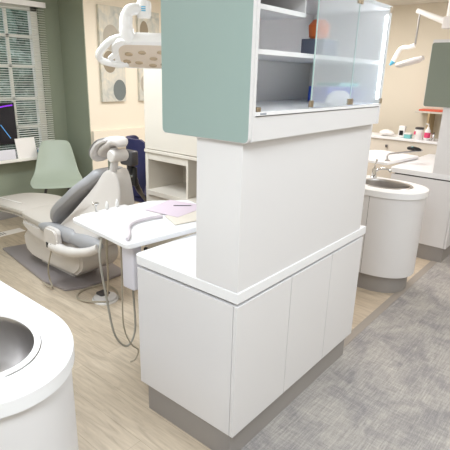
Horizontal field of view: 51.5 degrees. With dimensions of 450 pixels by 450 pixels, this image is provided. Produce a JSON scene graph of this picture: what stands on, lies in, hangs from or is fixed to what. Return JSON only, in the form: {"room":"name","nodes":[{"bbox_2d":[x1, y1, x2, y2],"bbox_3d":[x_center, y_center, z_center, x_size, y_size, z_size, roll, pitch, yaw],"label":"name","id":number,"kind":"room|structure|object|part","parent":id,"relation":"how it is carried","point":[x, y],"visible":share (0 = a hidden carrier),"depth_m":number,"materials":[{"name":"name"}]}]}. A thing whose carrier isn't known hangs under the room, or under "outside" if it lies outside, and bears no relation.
{"room":"dental clinic","nodes":[
{"label":"dental clinic","id":0,"kind":"room"},
{"bbox_2d":[0,0,67,211],"bbox_3d":[-3.901,-0.994,4.027,0.140,2.750,5.770,16,23,37],"label":"wall","id":1,"kind":"structure","parent":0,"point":[15,178],"depth_m":5.80,"materials":[{"name":"green paint"}]},
{"bbox_2d":[0,212,17,219],"bbox_3d":[-3.909,0.294,4.351,0.015,0.100,5.670,16,23,37],"label":"baseboard","id":2,"kind":"structure","parent":1,"relation":"attached to","point":[3,215],"depth_m":5.74,"materials":[{"name":"grey"}]},
{"bbox_2d":[0,3,47,155],"bbox_3d":[-2.682,-1.625,5.346,0.070,1.735,1.250,16,23,37],"label":"window","id":3,"kind":"structure","parent":1,"relation":"attached to","point":[39,73],"depth_m":5.58,"materials":[{"name":"white plastic"}]},
{"bbox_2d":[0,0,54,154],"bbox_3d":[-2.595,-1.644,5.272,0.065,1.740,1.360,16,23,37],"label":"blind","id":4,"kind":"object","parent":1,"relation":"attached to","point":[27,3],"visible":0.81,"depth_m":5.51,"materials":[{"name":"white plastic"}]},
{"bbox_3d":[-2.564,-1.621,5.285,0.003,1.680,0.913,16,23,37],"label":"ladder cord","id":5,"kind":"part","parent":4,"relation":"part of","materials":[{"name":"white fabric"}]},
{"bbox_2d":[58,0,92,177],"bbox_3d":[-1.869,-1.539,5.889,0.500,2.750,0.012,16,23,37],"label":"wall","id":6,"kind":"structure","parent":0,"point":[71,15],"depth_m":5.79,"materials":[{"name":"green paint"}]},
{"bbox_2d":[0,153,37,163],"bbox_3d":[-2.624,-0.763,5.513,0.250,0.035,1.350,16,23,37],"label":"window sill","id":7,"kind":"structure","parent":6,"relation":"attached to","point":[29,158],"depth_m":5.54,"materials":[{"name":"white plastic"}]},
{"bbox_2d":[0,149,15,160],"bbox_3d":[-2.566,-0.809,5.416,0.013,0.114,0.282,16,23,37],"label":"pack","id":8,"kind":"object","parent":7,"relation":"on","point":[4,154],"visible":1,"depth_m":5.44},
{"bbox_2d":[0,102,17,144],"bbox_3d":[-2.666,-1.048,5.284,0.060,0.644,0.625,16,23,37],"label":"computer monitor","id":9,"kind":"object","parent":7,"relation":"on","point":[8,131],"visible":0.84,"depth_m":5.40,"materials":[{"name":"black plastic"}]},
{"bbox_2d":[14,137,37,158],"bbox_3d":[-2.390,-0.928,5.610,0.049,0.230,0.245,16,23,37],"label":"card","id":10,"kind":"object","parent":7,"relation":"on","point":[25,147],"visible":0.86,"depth_m":5.61,"materials":[{"name":"white paper"}]},
{"bbox_2d":[83,0,160,169],"bbox_3d":[-0.570,-1.900,7.117,0.140,2.750,3.618,16,23,37],"label":"wall","id":11,"kind":"structure","parent":0,"point":[129,113],"depth_m":5.94,"materials":[{"name":"beige paint"}]},
{"bbox_2d":[96,4,125,101],"bbox_3d":[-1.409,-2.118,5.817,0.040,1.120,0.370,16,23,37],"label":"wall picture","id":12,"kind":"object","parent":11,"relation":"attached to","point":[112,79],"visible":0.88,"depth_m":5.77,"materials":[{"name":"paper"}]},
{"bbox_2d":[91,127,144,147],"bbox_3d":[-0.538,-1.441,7.164,0.050,0.250,3.510,16,23,37],"label":"trim","id":13,"kind":"structure","parent":11,"relation":"attached to","point":[139,132],"depth_m":6.14,"materials":[{"name":"beige paint"}]},
{"bbox_2d":[136,12,158,100],"bbox_3d":[-1.025,-2.250,6.259,0.040,1.120,0.370,16,23,37],"label":"wall picture","id":14,"kind":"object","parent":11,"relation":"attached to","point":[151,25],"visible":0.4,"depth_m":6.18,"materials":[{"name":"paint"}]},
{"bbox_2d":[0,202,429,449],"bbox_3d":[0.169,0.813,3.359,7.700,0.060,9.200,16,23,37],"label":"floor","id":15,"kind":"structure","parent":0,"point":[113,412],"depth_m":3.02,"materials":[{"name":"brown wood"}]},
{"bbox_2d":[0,228,25,236],"bbox_3d":[-2.504,0.106,5.207,0.140,0.007,0.510,16,23,37],"label":"floor vent","id":16,"kind":"object","parent":15,"relation":"in","point":[17,230],"visible":1,"depth_m":5.29,"materials":[{"name":"white metal"}]},
{"bbox_2d":[0,351,78,449],"bbox_3d":[-1.199,0.743,1.975,1.636,0.852,0.544,16,23,37],"label":"base cabinet","id":17,"kind":"object","parent":15,"relation":"on","point":[50,424],"visible":0.31,"depth_m":1.41,"materials":[{"name":"white laminate"}]},
{"bbox_2d":[0,281,74,418],"bbox_3d":[-1.181,0.317,1.834,1.650,0.050,0.570,16,23,37],"label":"countertop","id":18,"kind":"structure","parent":17,"relation":"on","point":[29,386],"depth_m":1.47,"materials":[{"name":"white laminate"}]},
{"bbox_2d":[0,313,41,378],"bbox_3d":[-0.823,0.497,1.575,0.480,0.222,0.370,16,23,37],"label":"sink basin","id":19,"kind":"object","parent":18,"relation":"in","point":[20,341],"visible":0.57,"depth_m":1.69,"materials":[{"name":"metal"}]},
{"bbox_2d":[30,140,82,193],"bbox_3d":[-2.020,-0.511,5.627,0.589,0.953,0.527,-4,19,-17],"label":"shell chair","id":20,"kind":"object","parent":15,"relation":"on","point":[56,167],"visible":0.92,"depth_m":5.66,"materials":[{"name":"green plastic"}]},
{"bbox_2d":[0,136,134,290],"bbox_3d":[-1.508,-0.240,4.227,2.082,1.320,0.768,16,23,37],"label":"dental chair","id":21,"kind":"object","parent":15,"relation":"on","point":[63,254],"visible":0.85,"depth_m":3.85,"materials":[{"name":"white plastic"}]},
{"bbox_2d":[21,204,53,225],"bbox_3d":[-1.337,-0.040,4.141,0.925,0.121,0.520,16,23,37],"label":"seat cushion","id":22,"kind":"object","parent":21,"relation":"on","point":[38,214],"depth_m":4.17,"materials":[{"name":"beige leather"}]},
{"bbox_3d":[-1.397,0.114,3.792,0.190,0.200,0.060,16,23,37],"label":"armrest","id":23,"kind":"part","parent":21,"relation":"part of","materials":[{"name":"white plastic"}]},
{"bbox_3d":[-1.613,0.348,4.504,1.380,0.025,0.670,16,23,37],"label":"floor plate","id":24,"kind":"part","parent":21,"relation":"part of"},
{"bbox_3d":[-1.472,0.297,4.359,0.550,0.180,0.240,16,23,37],"label":"lift arm","id":25,"kind":"part","parent":21,"relation":"part of","materials":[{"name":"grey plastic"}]},
{"bbox_2d":[50,166,122,223],"bbox_3d":[-1.104,-0.246,3.877,0.571,0.543,0.550,16,23,37],"label":"backrest cushion","id":26,"kind":"object","parent":21,"relation":"on","point":[78,200],"depth_m":3.64,"materials":[{"name":"grey leather"}]},
{"bbox_3d":[-0.892,-0.579,3.512,0.216,0.195,0.200,16,23,37],"label":"headrest pad trim","id":27,"kind":"part","parent":21,"relation":"part of","materials":[{"name":"grey plastic"}]},
{"bbox_3d":[-0.790,-0.513,3.443,0.092,0.092,0.140,16,23,37],"label":"tilt knob","id":28,"kind":"part","parent":21,"relation":"part of","materials":[{"name":"white plastic"}]},
{"bbox_2d":[76,284,120,302],"bbox_3d":[-1.030,0.569,3.846,0.381,0.032,0.332,16,23,37],"label":"supply hose","id":29,"kind":"object","parent":15,"relation":"on","point":[114,288],"visible":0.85,"depth_m":3.85,"materials":[{"name":"grey rubber"}]},
{"bbox_2d":[92,289,117,304],"bbox_3d":[-0.974,0.582,3.794,0.208,0.052,0.208,16,23,37],"label":"foot pedal","id":30,"kind":"object","parent":15,"relation":"on","point":[99,296],"visible":0.8,"depth_m":3.76,"materials":[{"name":"grey plastic"}]},
{"bbox_2d":[120,135,147,249],"bbox_3d":[-0.828,-0.317,4.801,0.579,1.140,0.785,16,23,37],"label":"office chair","id":31,"kind":"object","parent":15,"relation":"on","point":[136,162],"visible":0.48,"depth_m":4.55,"materials":[{"name":"blue fabric"}]},
{"bbox_3d":[-0.852,-0.452,4.324,0.100,0.180,0.030,16,23,37],"label":"bracket plate","id":32,"kind":"part","parent":31,"relation":"part of","materials":[{"name":"black plastic"}]},
{"bbox_3d":[-0.915,-0.608,4.760,0.170,0.565,0.442,-5,19,-20],"label":"backrest","id":33,"kind":"part","parent":31,"relation":"part of","materials":[{"name":"blue fabric"}]},
{"bbox_3d":[-0.783,-0.319,4.908,0.410,0.090,0.410,16,23,37],"label":"seat","id":34,"kind":"part","parent":31,"relation":"part of","materials":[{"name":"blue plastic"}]},
{"bbox_2d":[73,200,195,290],"bbox_3d":[-0.460,0.375,3.006,0.812,0.958,0.709,-15,24,-41],"label":"table","id":35,"kind":"object","parent":15,"relation":"on","point":[131,227],"visible":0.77,"depth_m":2.63,"materials":[{"name":"white laminate"}]},
{"bbox_2d":[92,202,98,211],"bbox_3d":[-0.813,-0.060,2.947,0.042,0.162,0.042,16,23,37],"label":"dental handpiece","id":36,"kind":"object","parent":35,"relation":"on","point":[95,204],"visible":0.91,"depth_m":2.92,"materials":[{"name":"grey plastic"}]},
{"bbox_2d":[105,239,108,296],"bbox_3d":[-0.796,0.312,3.166,0.020,0.850,0.969,-3,19,-15],"label":"supply hose","id":37,"kind":"object","parent":35,"relation":"hanging from","point":[106,240],"visible":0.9,"depth_m":3.06,"materials":[{"name":"grey rubber"}]},
{"bbox_2d":[98,237,135,346],"bbox_3d":[-0.635,0.401,2.722,0.066,0.735,0.241,16,23,37],"label":"supply hose","id":38,"kind":"object","parent":35,"relation":"hanging from","point":[101,238],"visible":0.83,"depth_m":2.69,"materials":[{"name":"grey rubber"}]},
{"bbox_2d":[120,246,138,361],"bbox_3d":[-0.555,0.443,2.692,0.089,0.784,0.051,5,18,10],"label":"supply hose","id":39,"kind":"object","parent":35,"relation":"hanging from","point":[120,246],"visible":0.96,"depth_m":2.69,"materials":[{"name":"grey rubber"}]},
{"bbox_3d":[-0.490,0.003,2.630,0.117,0.021,0.449,7,19,15],"label":"grab handle","id":40,"kind":"part","parent":35,"relation":"part of","materials":[{"name":"white plastic"}]},
{"bbox_2d":[140,200,175,214],"bbox_3d":[-0.379,-0.115,3.041,0.300,0.001,0.200,-15,25,-42],"label":"paper sheet","id":41,"kind":"object","parent":35,"relation":"on","point":[146,207],"visible":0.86,"depth_m":2.99,"materials":[{"name":"white paper"}]},
{"bbox_2d":[144,200,195,216],"bbox_3d":[-0.324,-0.114,3.023,0.296,0.001,0.322,13,21,30],"label":"paper sheet","id":42,"kind":"object","parent":41,"relation":"on","point":[167,208],"visible":0.86,"depth_m":2.99,"materials":[{"name":"pink paper"}]},
{"bbox_2d":[165,211,195,224],"bbox_3d":[-0.228,-0.049,2.842,0.260,0.004,0.330,16,23,37],"label":"paper sheet","id":43,"kind":"object","parent":35,"relation":"on","point":[190,217],"visible":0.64,"depth_m":2.80,"materials":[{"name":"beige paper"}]},
{"bbox_2d":[143,68,196,248],"bbox_3d":[-0.045,-0.325,3.814,1.330,1.815,0.462,16,23,37],"label":"tall cabinet","id":44,"kind":"object","parent":15,"relation":"on","point":[171,159],"visible":0.27,"depth_m":3.85,"materials":[{"name":"beige laminate"}]},
{"bbox_3d":[-0.550,-0.138,4.311,0.035,1.125,0.420,16,23,37],"label":"panel","id":45,"kind":"part","parent":44,"relation":"part of","materials":[{"name":"beige laminate"}]},
{"bbox_3d":[-0.504,0.085,4.064,0.431,0.655,0.018,16,23,37],"label":"door","id":46,"kind":"part","parent":44,"relation":"part of","materials":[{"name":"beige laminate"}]},
{"bbox_3d":[-0.035,-0.545,3.747,1.330,0.025,0.452,16,23,37],"label":"light rail","id":47,"kind":"part","parent":44,"relation":"part of","materials":[{"name":"beige laminate"}]},
{"bbox_2d":[147,182,196,202],"bbox_3d":[-0.048,-0.201,3.842,1.275,0.040,0.440,16,23,37],"label":"shelf","id":48,"kind":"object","parent":44,"relation":"on","point":[177,191],"depth_m":4.01,"materials":[{"name":"beige laminate"}]},
{"bbox_3d":[0.090,-0.122,4.058,1.330,0.965,0.020,16,23,37],"label":"panel","id":49,"kind":"part","parent":44,"relation":"part of","materials":[{"name":"beige laminate"}]},
{"bbox_2d":[137,236,362,449],"bbox_3d":[0.195,0.533,2.748,0.644,0.850,1.257,16,23,37],"label":"base cabinet","id":50,"kind":"object","parent":15,"relation":"on","point":[217,369],"visible":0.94,"depth_m":2.32,"materials":[{"name":"white laminate"}]},
{"bbox_3d":[-0.209,0.598,2.274,0.622,0.676,0.013,16,23,37],"label":"panel","id":51,"kind":"part","parent":50,"relation":"part of","materials":[{"name":"white laminate"}]},
{"bbox_2d":[136,225,365,304],"bbox_3d":[0.208,0.100,2.626,0.666,0.050,1.285,16,23,37],"label":"countertop","id":52,"kind":"structure","parent":50,"relation":"on","point":[176,259],"depth_m":2.27,"materials":[{"name":"white laminate"}]},
{"bbox_2d":[196,124,372,292],"bbox_3d":[0.354,-0.172,2.369,0.237,0.634,1.207,16,23,37],"label":"partition panel","id":53,"kind":"object","parent":52,"relation":"on","point":[264,207],"visible":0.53,"depth_m":2.04,"materials":[{"name":"white laminate"}]},
{"bbox_2d":[161,0,392,143],"bbox_3d":[0.305,-0.762,2.200,0.474,0.601,1.200,16,23,37],"label":"upper cabinet","id":54,"kind":"object","parent":53,"relation":"on","point":[236,71],"visible":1,"depth_m":1.92,"materials":[{"name":"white laminate"}]},
{"bbox_3d":[-0.078,-0.622,1.774,0.461,0.576,0.018,16,23,37],"label":"panel","id":55,"kind":"part","parent":54,"relation":"part of","materials":[{"name":"green laminate"}]},
{"bbox_2d":[260,3,305,20],"bbox_3d":[0.054,-0.858,1.888,0.398,0.018,0.387,16,23,37],"label":"shelf","id":56,"kind":"object","parent":54,"relation":"attached to","point":[267,12],"depth_m":1.84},
{"bbox_2d":[258,49,313,63],"bbox_3d":[0.300,-0.792,2.208,0.418,0.018,1.144,16,23,37],"label":"shelf","id":57,"kind":"object","parent":54,"relation":"attached to","point":[265,56],"depth_m":1.98,"materials":[{"name":"white laminate"}]},
{"bbox_2d":[301,39,314,53],"bbox_3d":[0.462,-0.864,2.284,0.120,0.080,0.150,16,23,37],"label":"storage box","id":58,"kind":"object","parent":54,"relation":"on","point":[307,45],"visible":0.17,"depth_m":2.24,"materials":[{"name":"plastic"}]},
{"bbox_2d":[309,19,316,38],"bbox_3d":[0.451,-0.942,2.242,0.100,0.090,0.100,16,23,37],"label":"plastic tub","id":59,"kind":"object","parent":58,"relation":"on","point":[312,27],"visible":0.31,"depth_m":2.22,"materials":[{"name":"orange plastic"}]},
{"bbox_2d":[308,86,311,101],"bbox_3d":[0.576,-0.715,2.549,0.120,0.082,0.280,16,23,37],"label":"case","id":60,"kind":"object","parent":54,"relation":"on","point":[309,89],"visible":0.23,"depth_m":2.48,"materials":[{"name":"plastic"}]},
{"bbox_3d":[0.489,-0.768,2.049,0.005,0.479,0.367,16,23,37],"label":"glass door","id":61,"kind":"part","parent":54,"relation":"part of","materials":[{"name":"white"}]},
{"bbox_3d":[0.731,-0.852,2.328,0.005,0.479,0.381,16,23,37],"label":"glass door","id":62,"kind":"part","parent":54,"relation":"part of","materials":[{"name":"white"}]},
{"bbox_3d":[0.173,0.622,2.234,0.020,0.676,0.433,16,23,37],"label":"door","id":63,"kind":"part","parent":50,"relation":"part of","materials":[{"name":"white laminate"}]},
{"bbox_3d":[0.448,0.528,2.550,0.020,0.676,0.418,16,23,37],"label":"door","id":64,"kind":"part","parent":50,"relation":"part of","materials":[{"name":"white laminate"}]},
{"bbox_3d":[0.712,0.437,2.853,0.020,0.676,0.398,16,23,37],"label":"door","id":65,"kind":"part","parent":50,"relation":"part of","materials":[{"name":"white laminate"}]},
{"bbox_2d":[343,260,436,347],"bbox_3d":[0.604,0.904,3.008,0.060,0.006,9.200,16,23,37],"label":"trim","id":66,"kind":"structure","parent":15,"relation":"on","point":[360,327],"depth_m":3.80,"materials":[{"name":"beige wood"}]},
{"bbox_2d":[357,195,425,292],"bbox_3d":[0.974,-0.009,4.490,1.716,0.852,0.544,16,23,37],"label":"base cabinet","id":67,"kind":"object","parent":15,"relation":"on","point":[390,242],"visible":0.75,"depth_m":3.91,"materials":[{"name":"white laminate"}]},
{"bbox_2d":[364,175,428,199],"bbox_3d":[0.992,-0.435,4.349,1.730,0.050,0.570,16,23,37],"label":"countertop","id":68,"kind":"structure","parent":67,"relation":"on","point":[418,192],"depth_m":3.81,"materials":[{"name":"white laminate"}]},
{"bbox_2d":[370,159,391,177],"bbox_3d":[1.444,-0.510,4.280,0.184,0.158,0.120,16,23,37],"label":"sink faucet","id":69,"kind":"object","parent":68,"relation":"on","point":[374,170],"visible":1,"depth_m":4.29,"materials":[{"name":"silver metal"}]},
{"bbox_3d":[1.441,-0.497,4.263,0.163,0.061,0.023,12,20,28],"label":"spout","id":70,"kind":"part","parent":69,"relation":"part of","materials":[{"name":"silver metal"}]},
{"bbox_2d":[365,178,412,189],"bbox_3d":[1.389,-0.257,4.098,0.480,0.222,0.370,16,23,37],"label":"sink basin","id":71,"kind":"object","parent":68,"relation":"in","point":[374,182],"visible":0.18,"depth_m":4.20,"materials":[{"name":"metal"}]},
{"bbox_2d":[368,150,418,164],"bbox_3d":[1.749,-0.360,5.506,0.812,0.935,0.648,-15,24,-41],"label":"table","id":72,"kind":"object","parent":15,"relation":"on","point":[381,155],"visible":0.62,"depth_m":5.25,"materials":[{"name":"white laminate"}]},
{"bbox_2d":[384,150,422,160],"bbox_3d":[1.939,-0.753,5.043,0.466,0.110,0.060,-3,19,-15],"label":"stand","id":73,"kind":"object","parent":72,"relation":"on","point":[388,154],"visible":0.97,"depth_m":5.02,"materials":[{"name":"metal"}]},
{"bbox_2d":[407,146,421,150],"bbox_3d":[2.052,-0.829,5.060,0.153,0.047,0.058,16,23,37],"label":"curing handpiece","id":74,"kind":"object","parent":73,"relation":"on","point":[413,148],"visible":1,"depth_m":5.04,"materials":[{"name":"black plastic"}]},
{"bbox_2d":[391,173,449,262],"bbox_3d":[2.371,-0.215,5.251,0.644,0.850,1.257,16,23,37],"label":"base cabinet","id":75,"kind":"object","parent":15,"relation":"on","point":[434,240],"visible":0.53,"depth_m":4.69,"materials":[{"name":"white laminate"}]},
{"bbox_2d":[391,154,449,180],"bbox_3d":[2.384,-0.648,5.129,0.666,0.050,1.285,16,23,37],"label":"countertop","id":76,"kind":"structure","parent":75,"relation":"on","point":[423,166],"depth_m":4.83,"materials":[{"name":"white laminate"}]},
{"bbox_2d":[433,108,449,174],"bbox_3d":[2.530,-0.921,4.872,0.237,0.634,1.207,16,23,37],"label":"partition panel","id":77,"kind":"object","parent":76,"relation":"on","point":[442,157],"visible":1,"depth_m":4.48,"materials":[{"name":"white laminate"}]},
{"bbox_2d":[423,39,449,107],"bbox_3d":[2.477,-1.511,4.706,0.464,0.601,1.200,16,23,37],"label":"upper cabinet","id":78,"kind":"object","parent":77,"relation":"on","point":[437,91],"visible":1,"depth_m":4.35,"materials":[{"name":"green laminate"}]},
{"bbox_3d":[2.349,-0.126,4.737,0.020,0.676,0.433,16,23,37],"label":"door","id":79,"kind":"part","parent":75,"relation":"part of","materials":[{"name":"white laminate"}]},
{"bbox_2d":[241,255,449,449],"bbox_3d":[1.877,1.264,2.009,3.255,0.004,9.200,16,23,37],"label":"carpet","id":80,"kind":"structure","parent":0,"point":[389,387],"depth_m":2.78,"materials":[{"name":"grey carpet"}]},
{"bbox_2d":[367,137,436,178],"bbox_3d":[1.534,-0.873,6.938,3.650,1.020,0.340,16,23,37],"label":"wall ledge","id":81,"kind":"object","parent":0,"point":[376,143],"depth_m":6.11,"materials":[{"name":"beige paint"}]},
{"bbox_2d":[371,132,437,144],"bbox_3d":[1.552,-1.372,6.774,3.640,0.030,0.380,16,23,37],"label":"ledge shelf","id":82,"kind":"object","parent":81,"relation":"on","point":[374,134],"visible":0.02,"depth_m":6.02,"materials":[{"name":"white laminate"}]},
{"bbox_2d":[379,129,394,134],"bbox_3d":[2.152,-1.228,6.186,0.192,0.079,0.140,16,23,37],"label":"bundle","id":83,"kind":"object","parent":82,"relation":"on","point":[386,131],"visible":1,"depth_m":6.14,"materials":[{"name":"white fabric"}]},
{"bbox_2d":[398,125,406,137],"bbox_3d":[2.300,-1.214,6.058,0.080,0.150,0.066,16,23,37],"label":"dispenser","id":84,"kind":"object","parent":82,"relation":"on","point":[402,129],"visible":0.94,"depth_m":6.04,"materials":[{"name":"white plastic"}]},
{"bbox_2d":[404,132,412,138],"bbox_3d":[2.357,-1.151,6.004,0.084,0.066,0.084,16,23,37],"label":"box","id":85,"kind":"object","parent":82,"relation":"on","point":[406,135],"visible":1,"depth_m":5.97,"materials":[{"name":"teal paper"}]},
{"bbox_2d":[414,127,423,139],"bbox_3d":[2.457,-1.163,5.912,0.107,0.150,0.110,16,23,37],"label":"jar","id":86,"kind":"object","parent":82,"relation":"on","point":[418,133],"visible":1,"depth_m":5.87,"materials":[{"name":"white plastic"}]},
{"bbox_2d":[424,123,430,139],"bbox_3d":[2.538,-1.167,5.843,0.077,0.205,0.073,16,23,37],"label":"pump bottle","id":87,"kind":"object","parent":82,"relation":"on","point":[427,133],"visible":1,"depth_m":5.82,"materials":[{"name":"white plastic"}]},
{"bbox_2d":[372,2,449,138],"bbox_3d":[3.374,-1.492,6.199,7.200,2.750,0.100,16,23,37],"label":"wall","id":88,"kind":"structure","parent":0,"point":[403,91],"depth_m":6.59,"materials":[{"name":"beige paint"}]},
{"bbox_2d":[415,110,442,132],"bbox_3d":[2.974,-1.377,6.337,0.730,0.305,0.259,16,23,37],"label":"wall shelf","id":89,"kind":"object","parent":88,"relation":"attached to","point":[431,115],"visible":0.63,"depth_m":6.37,"materials":[{"name":"beige laminate"}]},
{"bbox_2d":[419,109,442,111],"bbox_3d":[2.975,-1.534,6.289,0.640,0.022,0.220,16,23,37],"label":"folder","id":90,"kind":"object","parent":89,"relation":"on","point":[430,110],"visible":0.85,"depth_m":6.33,"materials":[{"name":"red plastic"}]},
{"bbox_2d":[375,0,448,5],"bbox_3d":[0.206,-1.880,2.522,7.800,0.080,9.200,16,23,37],"label":"ceiling","id":91,"kind":"structure","parent":0,"point":[388,2],"depth_m":6.19,"materials":[{"name":"paint"}]},
{"bbox_2d":[95,0,161,68],"bbox_3d":[-0.472,-1.387,2.628,0.567,0.959,0.210,1,18,-1],"label":"lamp","id":92,"kind":"object","parent":91,"relation":"hanging from","point":[130,49],"visible":0.84,"depth_m":2.67,"materials":[{"name":"white plastic"}]},
{"bbox_3d":[-0.669,-1.023,2.736,0.196,0.189,0.137,3,18,4],"label":"handle","id":93,"kind":"part","parent":92,"relation":"part of","materials":[{"name":"white plastic"}]},
{"bbox_3d":[-0.428,-0.987,2.740,0.386,0.122,0.135,2,18,0],"label":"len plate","id":94,"kind":"part","parent":92,"relation":"part of","materials":[{"name":"beige plastic"}]},
{"bbox_2d":[389,0,449,67],"bbox_3d":[2.191,-2.196,5.184,0.639,0.851,0.220,16,23,37],"label":"lamp","id":95,"kind":"object","parent":91,"relation":"hanging from","point":[445,21],"visible":1,"depth_m":5.21,"materials":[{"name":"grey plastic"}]},
{"bbox_3d":[2.153,-2.192,5.218,0.027,0.320,0.022,16,23,37],"label":"rod","id":96,"kind":"part","parent":95,"relation":"part of","materials":[{"name":"metal"}]},
{"bbox_3d":[2.256,-2.282,5.102,0.341,0.180,0.066,16,23,37],"label":"spring arm","id":97,"kind":"part","parent":95,"relation":"part of","materials":[{"name":"white plastic"}]}
]}

